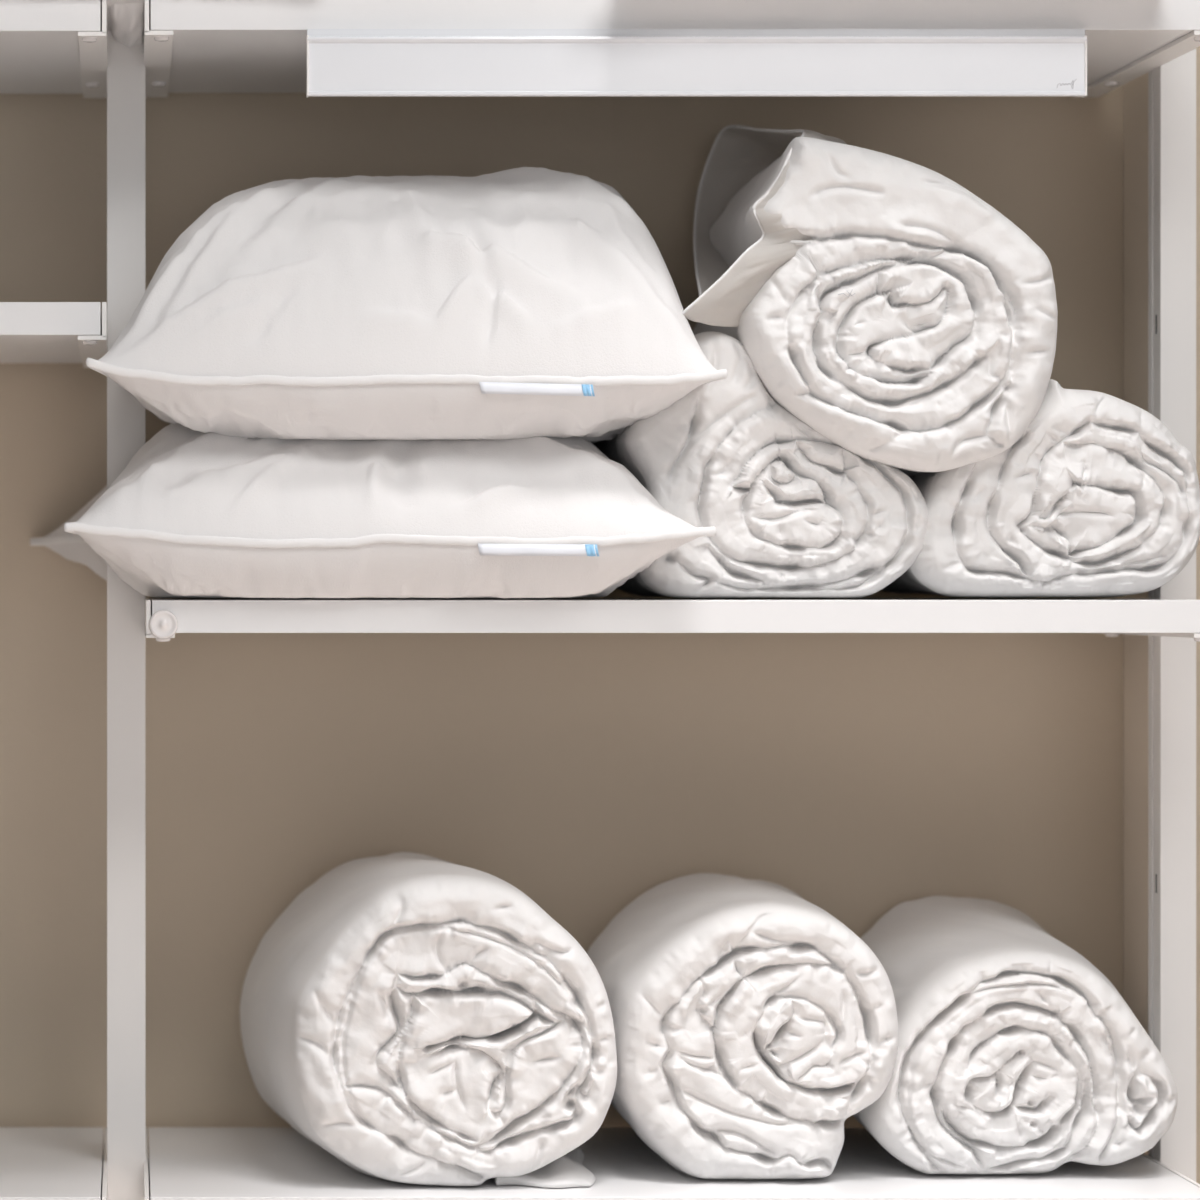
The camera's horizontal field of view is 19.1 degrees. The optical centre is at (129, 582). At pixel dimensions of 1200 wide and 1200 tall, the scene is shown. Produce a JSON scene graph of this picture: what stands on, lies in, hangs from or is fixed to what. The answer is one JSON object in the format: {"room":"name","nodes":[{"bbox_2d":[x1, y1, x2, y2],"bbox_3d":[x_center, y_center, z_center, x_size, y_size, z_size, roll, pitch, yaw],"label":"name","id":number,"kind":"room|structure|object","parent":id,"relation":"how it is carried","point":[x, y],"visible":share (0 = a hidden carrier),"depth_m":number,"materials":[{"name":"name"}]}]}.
{"room":"linen closet","nodes":[
{"label":"linen closet","id":0,"kind":"room"},
{"bbox_2d":[0,47,1199,1183],"bbox_3d":[0.600,-0.100,3.600,4.400,2.700,0.060,0,0,0],"label":"wall","id":1,"kind":"structure","parent":0,"point":[861,776],"depth_m":3.57,"materials":[{"name":"beige paint"}]},
{"bbox_3d":[0.500,1.275,0.900,8.000,0.050,5.500,0,0,0],"label":"floor","id":2,"kind":"structure","parent":0,"visible":0},
{"bbox_2d":[107,30,144,1199],"bbox_3d":[-0.004,0.150,3.361,0.045,2.200,0.062,0,0,0],"label":"post","id":3,"kind":"object","parent":2,"relation":"on","point":[126,68],"visible":0.83,"depth_m":3.34,"materials":[{"name":"white wood"}]},
{"bbox_2d":[0,0,107,97],"bbox_3d":[-0.294,-0.508,3.353,0.546,0.039,0.405,0,0,0],"label":"shelf board","id":4,"kind":"object","parent":3,"relation":"attached to","point":[47,46],"visible":0.91,"depth_m":3.24,"materials":[{"name":"white laminate"}]},
{"bbox_2d":[101,0,149,46],"bbox_3d":[-0.036,-0.577,3.340,0.432,0.136,0.434,0,0,0],"label":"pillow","id":5,"kind":"object","parent":4,"relation":"on","point":[125,18],"visible":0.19,"depth_m":3.22,"materials":[{"name":"white fabric"}]},
{"bbox_2d":[0,1127,107,1199],"bbox_3d":[-0.294,0.572,3.353,0.546,0.038,0.405,0,0,0],"label":"shelf board","id":6,"kind":"object","parent":3,"relation":"attached to","point":[37,1163],"visible":0.88,"depth_m":3.33,"materials":[{"name":"white laminate"}]},
{"bbox_2d":[0,302,107,367],"bbox_3d":[-0.294,-0.234,3.353,0.546,0.038,0.405,0,0,0],"label":"shelf board","id":7,"kind":"object","parent":3,"relation":"attached to","point":[30,332],"visible":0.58,"depth_m":3.15,"materials":[{"name":"white laminate"}]},
{"bbox_2d":[144,1127,1199,1199],"bbox_3d":[0.498,0.572,3.353,0.971,0.038,0.405,0,0,0],"label":"shelf board","id":8,"kind":"object","parent":3,"relation":"attached to","point":[181,1163],"visible":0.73,"depth_m":3.24,"materials":[{"name":"white laminate"}]},
{"bbox_2d":[240,852,616,1187],"bbox_3d":[0.279,0.408,3.373,0.337,0.286,0.401,0,0,0],"label":"duvet","id":9,"kind":"object","parent":8,"relation":"on","point":[420,1019],"visible":1,"depth_m":3.19,"materials":[{"name":"white fabric"}]},
{"bbox_2d":[587,873,897,1178],"bbox_3d":[0.582,0.421,3.387,0.276,0.260,0.375,0,0,0],"label":"duvet","id":10,"kind":"object","parent":8,"relation":"on","point":[751,1022],"visible":0.92,"depth_m":3.21,"materials":[{"name":"white fabric"}]},
{"bbox_2d":[853,896,1177,1173],"bbox_3d":[0.840,0.434,3.403,0.303,0.236,0.352,0,0,0],"label":"duvet","id":11,"kind":"object","parent":8,"relation":"on","point":[1016,1054],"visible":0.94,"depth_m":3.24,"materials":[{"name":"white fabric"}]},
{"bbox_2d":[144,0,1199,96],"bbox_3d":[0.498,-0.508,3.353,0.971,0.038,0.405,0,0,0],"label":"shelf board","id":12,"kind":"object","parent":3,"relation":"attached to","point":[191,46],"visible":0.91,"depth_m":3.15,"materials":[{"name":"white laminate"}]},
{"bbox_2d":[306,29,1086,97],"bbox_3d":[0.508,-0.467,3.142,0.699,0.061,0.013,0,0,0],"label":"light fixture","id":13,"kind":"object","parent":12,"relation":"attached to","point":[339,62],"visible":1,"depth_m":3.14,"materials":[{"name":"white plastic"}]},
{"bbox_2d":[145,598,1199,641],"bbox_3d":[0.499,0.034,3.349,0.969,0.038,0.412,0,0,0],"label":"shelf board","id":14,"kind":"object","parent":3,"relation":"attached to","point":[164,617],"visible":0.98,"depth_m":3.15,"materials":[{"name":"white laminate"}]},
{"bbox_2d":[30,423,715,597],"bbox_3d":[0.208,-0.070,3.334,0.621,0.168,0.475,0,0,0],"label":"pillow","id":15,"kind":"object","parent":14,"relation":"on","point":[192,513],"visible":0.94,"depth_m":3.12,"materials":[{"name":"white fabric"}]},
{"bbox_2d":[86,167,727,442],"bbox_3d":[0.245,-0.260,3.325,0.568,0.259,0.464,0,0,0],"label":"pillow","id":16,"kind":"object","parent":15,"relation":"on","point":[521,302],"visible":0.88,"depth_m":3.13,"materials":[{"name":"white fabric"}]},
{"bbox_2d":[593,331,927,597],"bbox_3d":[0.593,-0.108,3.371,0.279,0.244,0.398,0,0,0],"label":"duvet","id":17,"kind":"object","parent":14,"relation":"on","point":[794,512],"visible":0.87,"depth_m":3.18,"materials":[{"name":"white fabric"}]},
{"bbox_2d":[882,379,1199,597],"bbox_3d":[0.849,-0.087,3.358,0.269,0.200,0.374,0,0,0],"label":"duvet","id":18,"kind":"object","parent":14,"relation":"on","point":[1097,497],"visible":0.77,"depth_m":3.18,"materials":[{"name":"white fabric"}]},
{"bbox_2d":[682,125,1057,475],"bbox_3d":[0.669,-0.277,3.331,0.347,0.354,0.387,0,0,0],"label":"duvet","id":19,"kind":"object","parent":18,"relation":"on","point":[889,308],"visible":0.89,"depth_m":3.15,"materials":[{"name":"white fabric"}]},
{"bbox_2d":[1123,73,1147,1154],"bbox_3d":[1.021,0.150,3.481,0.016,2.200,0.176,0,0,0],"label":"panel","id":20,"kind":"object","parent":2,"relation":"on","point":[1135,92],"visible":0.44,"depth_m":3.52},
{"bbox_2d":[1148,49,1195,1181],"bbox_3d":[1.001,0.150,3.361,0.042,2.200,0.062,0,0,0],"label":"post","id":21,"kind":"object","parent":2,"relation":"on","point":[1172,85],"visible":0.87,"depth_m":3.34,"materials":[{"name":"white metal"}]}
]}

